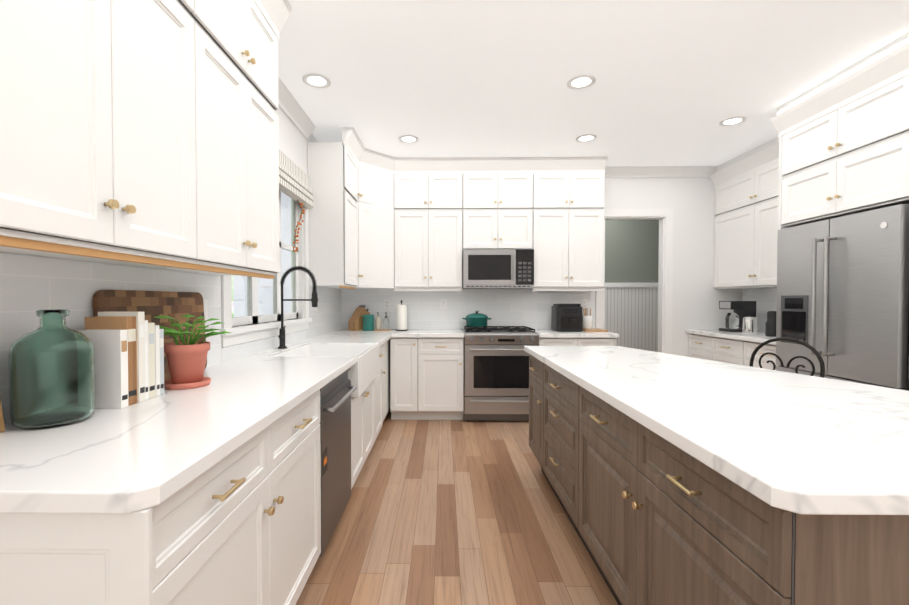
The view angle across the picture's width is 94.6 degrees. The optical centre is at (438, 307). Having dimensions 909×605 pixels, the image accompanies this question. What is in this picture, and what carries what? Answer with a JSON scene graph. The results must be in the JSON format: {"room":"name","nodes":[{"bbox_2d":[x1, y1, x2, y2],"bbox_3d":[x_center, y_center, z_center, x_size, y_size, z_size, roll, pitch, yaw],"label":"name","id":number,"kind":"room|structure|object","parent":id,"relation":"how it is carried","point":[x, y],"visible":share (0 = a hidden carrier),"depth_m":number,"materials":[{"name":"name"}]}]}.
{"room":"kitchen","nodes":[
{"label":"kitchen","id":0,"kind":"room"},
{"bbox_2d":[4,106,336,423],"bbox_3d":[-1.238,-0.160,1.387,0.100,2.780,7.260,0,1,1],"label":"wall","id":1,"kind":"structure","parent":0,"point":[293,140],"depth_m":3.34,"materials":[{"name":"white paint"}]},
{"bbox_2d":[0,0,203,267],"bbox_3d":[-1.020,-0.782,1.095,0.337,1.265,0.742,0,1,1],"label":"upper cabinet","id":2,"kind":"object","parent":1,"relation":"attached to","point":[140,133],"depth_m":1.07,"materials":[{"name":"white wood"}]},
{"bbox_2d":[0,252,221,423],"bbox_3d":[-1.184,0.082,1.308,0.008,0.468,1.895,0,1,1],"label":"tile backsplash","id":3,"kind":"structure","parent":1,"relation":"attached to","point":[30,285],"depth_m":1.33,"materials":[{"name":"white tile"}]},
{"bbox_2d":[203,299,207,322],"bbox_3d":[-1.165,0.018,2.079,0.009,0.116,0.072,0,1,1],"label":"light switch","id":4,"kind":"object","parent":3,"relation":"attached to","point":[205,301],"visible":0.43,"depth_m":2.10,"materials":[{"name":"white plastic"}]},
{"bbox_2d":[152,0,279,278],"bbox_3d":[-1.010,-0.795,1.837,0.337,1.265,0.742,0,1,1],"label":"upper cabinet","id":5,"kind":"object","parent":1,"relation":"attached to","point":[241,37],"depth_m":1.79,"materials":[{"name":"white wood"}]},
{"bbox_2d":[221,329,307,362],"bbox_3d":[-1.162,0.246,2.979,0.008,0.081,1.438,0,1,1],"label":"tile backsplash","id":6,"kind":"structure","parent":1,"relation":"attached to","point":[232,352],"depth_m":2.69,"materials":[{"name":"white tile"}]},
{"bbox_2d":[220,190,311,346],"bbox_3d":[-1.197,-0.465,2.966,0.141,1.335,1.470,0,1,1],"label":"window","id":7,"kind":"structure","parent":1,"relation":"in","point":[246,300],"depth_m":3.14,"materials":[{"name":"white"}]},
{"bbox_2d":[292,199,304,252],"bbox_3d":[-1.098,-0.631,3.266,0.049,0.446,0.251,0,1,1],"label":"garland","id":8,"kind":"object","parent":7,"relation":"hanging from","point":[297,233],"visible":1,"depth_m":3.28,"materials":[{"name":"brown"}]},
{"bbox_2d":[279,149,313,208],"bbox_3d":[-1.114,-0.985,2.956,0.056,0.285,1.360,0,1,1],"label":"blind","id":9,"kind":"object","parent":1,"relation":"attached to","point":[293,181],"visible":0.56,"depth_m":3.22,"materials":[{"name":"fabric"}]},
{"bbox_2d":[278,76,315,138],"bbox_3d":[-1.126,-1.522,2.947,0.080,0.110,1.480,0,1,1],"label":"crown molding","id":10,"kind":"structure","parent":1,"relation":"attached to","point":[293,110],"depth_m":3.25,"materials":[{"name":"white wood"}]},
{"bbox_2d":[308,286,341,337],"bbox_3d":[-1.145,0.030,4.303,0.008,0.468,1.213,0,1,1],"label":"tile backsplash","id":11,"kind":"structure","parent":1,"relation":"attached to","point":[326,317],"depth_m":4.25,"materials":[{"name":"white tile"}]},
{"bbox_2d":[307,127,395,288],"bbox_3d":[-0.779,-0.902,4.300,0.734,1.394,1.192,0,1,1],"label":"upper cabinet","id":12,"kind":"object","parent":1,"relation":"attached to","point":[351,219],"depth_m":3.94,"materials":[{"name":"white wood"}]},
{"bbox_2d":[296,409,617,604],"bbox_3d":[1.160,1.234,2.600,4.865,0.050,9.900,0,1,1],"label":"floor","id":13,"kind":"structure","parent":0,"point":[453,512],"depth_m":2.27,"materials":[{"name":"brown wood"}]},
{"bbox_2d":[0,390,320,604],"bbox_3d":[-0.851,0.794,1.332,0.669,0.874,1.132,0,1,1],"label":"base cabinet","id":14,"kind":"object","parent":13,"relation":"on","point":[240,525],"depth_m":0.98,"materials":[{"name":"white wood"}]},
{"bbox_2d":[0,329,395,513],"bbox_3d":[-0.822,0.310,2.830,0.690,0.040,4.174,0,1,1],"label":"countertop","id":15,"kind":"structure","parent":14,"relation":"on","point":[159,450],"depth_m":1.04,"materials":[{"name":"stone"}]},
{"bbox_2d":[0,400,4,432],"bbox_3d":[-1.149,0.160,0.944,0.061,0.329,0.270,0,1,1],"label":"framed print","id":16,"kind":"object","parent":15,"relation":"on","point":[2,427],"visible":1,"depth_m":1.08,"materials":[{"name":"brown wood"}]},
{"bbox_2d":[8,309,94,429],"bbox_3d":[-1.069,0.162,1.165,0.176,0.312,0.176,0,1,1],"label":"bottle","id":17,"kind":"object","parent":15,"relation":"on","point":[51,361],"visible":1,"depth_m":1.10,"materials":[{"name":"green glass"}]},
{"bbox_2d":[79,330,128,408],"bbox_3d":[-1.053,0.193,1.321,0.131,0.245,0.030,0,1,1],"label":"book","id":18,"kind":"object","parent":15,"relation":"on","point":[111,366],"visible":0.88,"depth_m":1.31,"materials":[{"name":"white paper"}]},
{"bbox_2d":[85,316,136,405],"bbox_3d":[-1.058,0.172,1.358,0.136,0.285,0.042,0,1,1],"label":"book","id":19,"kind":"object","parent":15,"relation":"on","point":[128,323],"visible":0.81,"depth_m":1.35,"materials":[{"name":"brown paper"}]},
{"bbox_2d":[98,312,145,402],"bbox_3d":[-1.052,0.164,1.394,0.136,0.300,0.028,0,1,1],"label":"book","id":20,"kind":"object","parent":15,"relation":"on","point":[140,328],"visible":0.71,"depth_m":1.39,"materials":[{"name":"white paper"}]},
{"bbox_2d":[145,320,148,399],"bbox_3d":[-1.054,0.179,1.421,0.131,0.270,0.022,0,1,1],"label":"book","id":21,"kind":"object","parent":15,"relation":"on","point":[146,366],"visible":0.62,"depth_m":1.42,"materials":[{"name":"white paper"}]},
{"bbox_2d":[93,290,206,380],"bbox_3d":[-1.148,0.121,1.731,0.020,0.375,0.620,-3,1,1],"label":"cutting board","id":22,"kind":"object","parent":15,"relation":"on","point":[151,305],"visible":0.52,"depth_m":1.73,"materials":[{"name":"brown wood"}]},
{"bbox_2d":[148,323,154,398],"bbox_3d":[-1.054,0.183,1.449,0.131,0.260,0.032,0,1,1],"label":"book","id":23,"kind":"object","parent":15,"relation":"on","point":[151,344],"visible":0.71,"depth_m":1.45,"materials":[{"name":"beige paper"}]},
{"bbox_2d":[155,325,159,396],"bbox_3d":[-1.052,0.188,1.477,0.131,0.250,0.020,0,1,1],"label":"book","id":24,"kind":"object","parent":15,"relation":"on","point":[157,361],"visible":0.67,"depth_m":1.47,"materials":[{"name":"white paper"}]},
{"bbox_2d":[160,329,163,394],"bbox_3d":[-1.052,0.195,1.501,0.126,0.235,0.024,0,1,1],"label":"book","id":25,"kind":"object","parent":15,"relation":"on","point":[161,361],"visible":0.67,"depth_m":1.50,"materials":[{"name":"grey paper"}]},
{"bbox_2d":[154,314,230,389],"bbox_3d":[-0.988,0.169,1.669,0.285,0.280,0.273,0,1,1],"label":"plant pot","id":26,"kind":"object","parent":15,"relation":"on","point":[186,360],"visible":0.98,"depth_m":1.62,"materials":[{"name":"brown ceramic"}]},
{"bbox_2d":[278,266,317,348],"bbox_3d":[-0.987,-0.003,2.933,0.286,0.582,0.092,0,1,1],"label":"faucet","id":27,"kind":"object","parent":15,"relation":"on","point":[314,301],"visible":1,"depth_m":2.94,"materials":[{"name":"black metal"}]},
{"bbox_2d":[270,344,378,397],"bbox_3d":[-0.761,0.417,2.931,0.573,0.244,0.792,0,1,1],"label":"farmhouse sink","id":28,"kind":"object","parent":15,"relation":"in","point":[363,373],"visible":0.27,"depth_m":3.11,"materials":[{"name":"white ceramic"}]},
{"bbox_2d":[348,305,368,330],"bbox_3d":[-0.896,0.114,4.749,0.110,0.284,0.222,1,1,36],"label":"knife block","id":29,"kind":"object","parent":15,"relation":"on","point":[355,322],"visible":0.9,"depth_m":4.69,"materials":[{"name":"brown wood"}]},
{"bbox_2d":[362,312,373,330],"bbox_3d":[-0.780,0.154,4.677,0.132,0.206,0.132,0,1,1],"label":"canister","id":30,"kind":"object","parent":15,"relation":"on","point":[368,321],"visible":0.98,"depth_m":4.62,"materials":[{"name":"teal ceramic"}]},
{"bbox_2d":[374,312,390,330],"bbox_3d":[-0.620,0.154,4.675,0.180,0.207,0.100,0,1,1],"label":"tray","id":31,"kind":"object","parent":15,"relation":"on","point":[378,323],"visible":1,"depth_m":4.65,"materials":[{"name":"brown wood"}]},
{"bbox_2d":[319,367,357,556],"bbox_3d":[-0.790,0.781,2.208,0.630,0.871,0.606,0,1,1],"label":"dishwasher","id":32,"kind":"object","parent":13,"relation":"on","point":[335,416],"visible":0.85,"depth_m":2.13,"materials":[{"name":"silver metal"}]},
{"bbox_2d":[351,378,375,488],"bbox_3d":[-0.824,0.873,2.940,0.617,0.660,0.841,0,1,1],"label":"base cabinet","id":33,"kind":"object","parent":13,"relation":"on","point":[363,408],"depth_m":2.88,"materials":[{"name":"white wood"}]},
{"bbox_2d":[376,344,383,437],"bbox_3d":[-0.815,0.755,3.589,0.617,0.874,0.454,0,1,1],"label":"base cabinet","id":34,"kind":"object","parent":13,"relation":"on","point":[380,378],"depth_m":3.71,"materials":[{"name":"white wood"}]},
{"bbox_2d":[384,339,389,418],"bbox_3d":[-0.805,0.742,4.371,0.617,0.874,1.109,0,1,1],"label":"base cabinet","id":35,"kind":"object","parent":13,"relation":"on","point":[387,344],"depth_m":4.21,"materials":[{"name":"white wood"}]},
{"bbox_2d":[390,337,417,419],"bbox_3d":[-0.347,0.738,4.610,0.285,0.874,0.617,0,1,1],"label":"base cabinet","id":36,"kind":"object","parent":13,"relation":"on","point":[403,350],"depth_m":4.31,"materials":[{"name":"white wood"}]},
{"bbox_2d":[418,337,463,419],"bbox_3d":[0.032,0.738,4.605,0.473,0.874,0.617,0,1,1],"label":"base cabinet","id":37,"kind":"object","parent":13,"relation":"on","point":[426,378],"depth_m":4.30,"materials":[{"name":"white wood"}]},
{"bbox_2d":[392,329,463,337],"bbox_3d":[-0.092,0.280,4.582,0.723,0.040,0.651,0,1,1],"label":"countertop","id":38,"kind":"structure","parent":37,"relation":"on","point":[444,333],"depth_m":4.27,"materials":[{"name":"stone"}]},
{"bbox_2d":[395,300,407,330],"bbox_3d":[-0.410,0.089,4.691,0.140,0.337,0.140,0,1,1],"label":"paper towel","id":39,"kind":"object","parent":38,"relation":"on","point":[401,316],"visible":1,"depth_m":4.64,"materials":[{"name":"white paper"}]},
{"bbox_2d":[462,326,538,420],"bbox_3d":[0.648,0.697,4.547,0.750,0.957,0.698,0,1,1],"label":"range","id":40,"kind":"object","parent":13,"relation":"on","point":[496,373],"visible":0.98,"depth_m":4.26,"materials":[{"name":"silver metal"}]},
{"bbox_2d":[462,311,491,326],"bbox_3d":[0.436,0.124,4.728,0.336,0.180,0.256,0,1,1],"label":"pot","id":41,"kind":"object","parent":40,"relation":"on","point":[476,319],"visible":1,"depth_m":4.63,"materials":[{"name":"teal metal"}]},
{"bbox_2d":[539,338,615,345],"bbox_3d":[1.424,0.738,4.587,0.789,0.874,0.617,0,1,1],"label":"base cabinet","id":42,"kind":"object","parent":13,"relation":"on","point":[542,341],"depth_m":4.28,"materials":[{"name":"white wood"}]},
{"bbox_2d":[532,329,618,337],"bbox_3d":[1.431,0.280,4.564,0.807,0.040,0.647,0,1,1],"label":"countertop","id":43,"kind":"structure","parent":42,"relation":"on","point":[546,333],"depth_m":4.24,"materials":[{"name":"stone"}]},
{"bbox_2d":[551,304,582,331],"bbox_3d":[1.419,0.109,4.598,0.280,0.300,0.360,0,1,1],"label":"air fryer","id":44,"kind":"object","parent":43,"relation":"on","point":[567,317],"visible":1,"depth_m":4.48,"materials":[{"name":"black plastic"}]},
{"bbox_2d":[583,328,607,331],"bbox_3d":[1.700,0.249,4.631,0.240,0.018,0.310,0,1,1],"label":"serving board","id":45,"kind":"object","parent":43,"relation":"on","point":[594,330],"visible":0.71,"depth_m":4.48,"materials":[{"name":"brown wood"}]},
{"bbox_2d":[583,308,592,328],"bbox_3d":[1.681,0.122,4.725,0.112,0.232,0.112,0,1,1],"label":"crock","id":46,"kind":"object","parent":45,"relation":"on","point":[587,321],"visible":0.94,"depth_m":4.68,"materials":[{"name":"white ceramic"}]},
{"bbox_2d":[688,334,739,364],"bbox_3d":[3.205,0.741,4.422,0.617,0.874,0.901,0,1,1],"label":"base cabinet","id":47,"kind":"object","parent":13,"relation":"on","point":[731,351],"depth_m":4.39,"materials":[{"name":"white wood"}]},
{"bbox_2d":[686,329,775,344],"bbox_3d":[3.186,0.288,4.105,0.647,0.040,1.520,0,1,1],"label":"countertop","id":48,"kind":"structure","parent":47,"relation":"on","point":[759,337],"depth_m":4.15,"materials":[{"name":"stone"}]},
{"bbox_2d":[719,301,755,331],"bbox_3d":[3.227,0.095,4.516,0.262,0.330,0.215,0,1,1],"label":"coffee maker","id":49,"kind":"object","parent":48,"relation":"on","point":[733,321],"visible":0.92,"depth_m":4.46,"materials":[{"name":"black"}]},
{"bbox_2d":[742,315,756,334],"bbox_3d":[3.114,0.168,4.208,0.124,0.195,0.168,0,1,1],"label":"kettle","id":50,"kind":"object","parent":48,"relation":"on","point":[749,324],"visible":1,"depth_m":4.14,"materials":[{"name":"silver metal"}]},
{"bbox_2d":[765,311,776,336],"bbox_3d":[3.131,0.150,3.926,0.100,0.240,0.100,0,1,1],"label":"grinder","id":51,"kind":"object","parent":48,"relation":"on","point":[770,329],"visible":0.73,"depth_m":3.90,"materials":[{"name":"black plastic"}]},
{"bbox_2d":[529,354,908,604],"bbox_3d":[1.298,0.784,1.934,1.352,0.874,2.323,0,1,1],"label":"kitchen island","id":52,"kind":"object","parent":13,"relation":"on","point":[655,518],"visible":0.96,"depth_m":1.12,"materials":[{"name":"brown wood"}]},
{"bbox_2d":[524,346,908,514],"bbox_3d":[1.325,0.326,1.923,1.397,0.040,2.388,0,1,1],"label":"island countertop","id":53,"kind":"structure","parent":52,"relation":"on","point":[800,443],"depth_m":1.18,"materials":[{"name":"stone"}]},
{"bbox_2d":[740,340,775,369],"bbox_3d":[3.195,0.754,3.662,0.617,0.874,0.619,0,1,1],"label":"base cabinet","id":54,"kind":"object","parent":13,"relation":"on","point":[747,348],"depth_m":3.80,"materials":[{"name":"white wood"}]},
{"bbox_2d":[749,337,824,377],"bbox_3d":[1.905,0.697,2.485,0.451,1.031,0.422,0,1,-16],"label":"stool","id":55,"kind":"object","parent":13,"relation":"on","point":[819,357],"visible":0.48,"depth_m":2.50,"materials":[{"name":"grey metal"}]},
{"bbox_2d":[774,64,908,365],"bbox_3d":[3.095,-0.083,2.848,0.796,2.575,0.980,0,1,1],"label":"tall cabinet","id":56,"kind":"object","parent":13,"relation":"on","point":[838,146],"depth_m":2.77,"materials":[{"name":"white wood"}]},
{"bbox_2d":[776,204,908,389],"bbox_3d":[3.020,0.302,2.855,0.873,1.805,0.884,0,1,1],"label":"refrigerator","id":57,"kind":"object","parent":13,"relation":"on","point":[843,296],"visible":0.52,"depth_m":2.71,"materials":[{"name":"silver metal"}]},
{"bbox_2d":[278,0,908,165],"bbox_3d":[1.144,-1.573,1.281,4.865,0.050,7.360,0,1,1],"label":"ceiling","id":58,"kind":"structure","parent":0,"point":[677,82],"depth_m":2.76,"materials":[{"name":"white paint"}]},
{"bbox_2d":[302,73,330,87],"bbox_3d":[-0.843,-1.570,2.908,0.190,0.011,0.190,0,1,1],"label":"recessed light","id":59,"kind":"object","parent":58,"relation":"in","point":[314,80],"visible":1,"depth_m":2.90,"materials":[{"name":"white"}]},
{"bbox_2d":[399,135,418,142],"bbox_3d":[-0.279,-1.588,3.960,0.190,0.011,0.190,0,1,1],"label":"recessed light","id":60,"kind":"object","parent":58,"relation":"in","point":[408,139],"visible":1,"depth_m":3.95,"materials":[{"name":"white"}]},
{"bbox_2d":[567,74,595,89],"bbox_3d":[0.998,-1.570,2.924,0.190,0.011,0.190,0,1,1],"label":"recessed light","id":61,"kind":"object","parent":58,"relation":"in","point":[581,81],"visible":1,"depth_m":2.92,"materials":[{"name":"white plastic"}]},
{"bbox_2d":[576,134,596,142],"bbox_3d":[1.391,-1.588,3.939,0.190,0.011,0.190,0,1,1],"label":"recessed light","id":62,"kind":"object","parent":58,"relation":"in","point":[586,138],"visible":1,"depth_m":3.93,"materials":[{"name":"white plastic"}]},
{"bbox_2d":[719,116,746,125],"bbox_3d":[2.506,-1.581,3.564,0.190,0.011,0.190,0,1,1],"label":"recessed light","id":63,"kind":"object","parent":58,"relation":"in","point":[732,121],"visible":0.98,"depth_m":3.56,"materials":[{"name":"white"}]},
{"bbox_2d":[605,220,658,282],"bbox_3d":[2.284,-0.260,5.715,2.900,2.830,1.490,0,1,1],"label":"wall","id":64,"kind":"structure","parent":0,"point":[631,251],"depth_m":6.34,"materials":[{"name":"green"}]},
{"bbox_2d":[604,287,657,351],"bbox_3d":[2.292,0.419,6.364,2.600,1.450,0.012,0,1,1],"label":"wainscot panel","id":65,"kind":"object","parent":64,"relation":"attached to","point":[631,317],"depth_m":6.34,"materials":[{"name":"white wood"}]},
{"bbox_2d":[605,283,657,286],"bbox_3d":[2.292,0.384,6.354,2.600,1.520,0.034,0,1,1],"label":"trim","id":66,"kind":"structure","parent":64,"relation":"attached to","point":[631,284],"depth_m":6.32,"materials":[{"name":"white"}]},
{"bbox_2d":[595,178,741,356],"bbox_3d":[1.191,-0.221,4.935,4.665,2.780,0.100,0,1,1],"label":"wall","id":67,"kind":"structure","parent":0,"point":[697,295],"depth_m":4.86,"materials":[{"name":"white paint"}]},
{"bbox_2d":[394,169,465,288],"bbox_3d":[-0.105,-0.845,4.723,0.748,1.265,0.330,0,1,1],"label":"upper cabinet","id":68,"kind":"object","parent":67,"relation":"attached to","point":[430,204],"depth_m":4.56,"materials":[{"name":"white wood"}]},
{"bbox_2d":[341,289,594,328],"bbox_3d":[0.341,0.019,4.895,2.963,0.468,0.008,0,1,1],"label":"tile backsplash","id":69,"kind":"structure","parent":67,"relation":"attached to","point":[530,308],"depth_m":4.89,"materials":[{"name":"white tile"}]},
{"bbox_2d":[384,299,389,308],"bbox_3d":[-0.597,-0.041,4.898,0.072,0.116,0.008,0,1,1],"label":"electrical outlet","id":70,"kind":"object","parent":69,"relation":"attached to","point":[386,303],"visible":1,"depth_m":4.90,"materials":[{"name":"white plastic"}]},
{"bbox_2d":[440,299,446,308],"bbox_3d":[0.063,-0.040,4.889,0.072,0.116,0.008,0,1,1],"label":"electrical outlet","id":71,"kind":"object","parent":69,"relation":"attached to","point":[443,303],"visible":1,"depth_m":4.89,"materials":[{"name":"white plastic"}]},
{"bbox_2d":[581,299,587,308],"bbox_3d":[1.699,-0.040,4.868,0.072,0.116,0.008,0,1,1],"label":"electrical outlet","id":72,"kind":"object","parent":69,"relation":"attached to","point":[584,303],"visible":0.96,"depth_m":4.87,"materials":[{"name":"white plastic"}]},
{"bbox_2d":[466,169,533,249],"bbox_3d":[0.651,-1.052,4.709,0.760,0.850,0.330,0,1,1],"label":"upper cabinet","id":73,"kind":"object","parent":67,"relation":"attached to","point":[499,202],"depth_m":4.55,"materials":[{"name":"white wood"}]},
{"bbox_2d":[462,250,533,288],"bbox_3d":[0.650,-0.417,4.663,0.754,0.408,0.444,0,1,1],"label":"microwave","id":74,"kind":"object","parent":73,"relation":"attached to","point":[498,269],"visible":1,"depth_m":4.48,"materials":[{"name":"silver metal"}]},
{"bbox_2d":[529,169,604,288],"bbox_3d":[1.417,-0.844,4.703,0.768,1.265,0.330,0,1,1],"label":"upper cabinet","id":75,"kind":"object","parent":67,"relation":"attached to","point":[549,211],"depth_m":4.54,"materials":[{"name":"white wood"}]},
{"bbox_2d":[595,209,672,353],"bbox_3d":[2.273,0.014,4.916,0.880,2.310,0.118,0,1,1],"label":"trim","id":76,"kind":"structure","parent":67,"relation":"attached to","point":[664,217],"depth_m":4.86,"materials":[{"name":"white wood"}]},
{"bbox_2d":[604,166,717,177],"bbox_3d":[2.507,-1.554,4.804,1.370,0.110,0.080,0,1,1],"label":"crown molding","id":77,"kind":"structure","parent":67,"relation":"attached to","point":[610,171],"depth_m":4.80,"materials":[{"name":"white wood"}]},
{"bbox_3d":[3.527,-0.159,1.325,0.100,2.780,7.260,0,1,1],"label":"wall","id":78,"kind":"structure","parent":0,"visible":0},
{"bbox_2d":[714,168,753,288],"bbox_3d":[3.350,-0.804,4.528,0.330,1.190,0.630,0,1,1],"label":"upper cabinet","id":79,"kind":"object","parent":78,"relation":"attached to","point":[734,196],"depth_m":4.53,"materials":[{"name":"white wood"}]},
{"bbox_2d":[742,288,776,331],"bbox_3d":[3.508,0.033,4.094,0.008,0.468,1.510,0,1,1],"label":"tile backsplash","id":80,"kind":"structure","parent":78,"relation":"attached to","point":[765,299],"depth_m":4.53,"materials":[{"name":"white tile"}]},
{"bbox_2d":[750,160,773,287],"bbox_3d":[3.342,-0.794,3.898,0.330,1.190,0.632,0,1,1],"label":"upper cabinet","id":81,"kind":"object","parent":78,"relation":"attached to","point":[762,210],"depth_m":4.12,"materials":[{"name":"white wood"}]}
]}

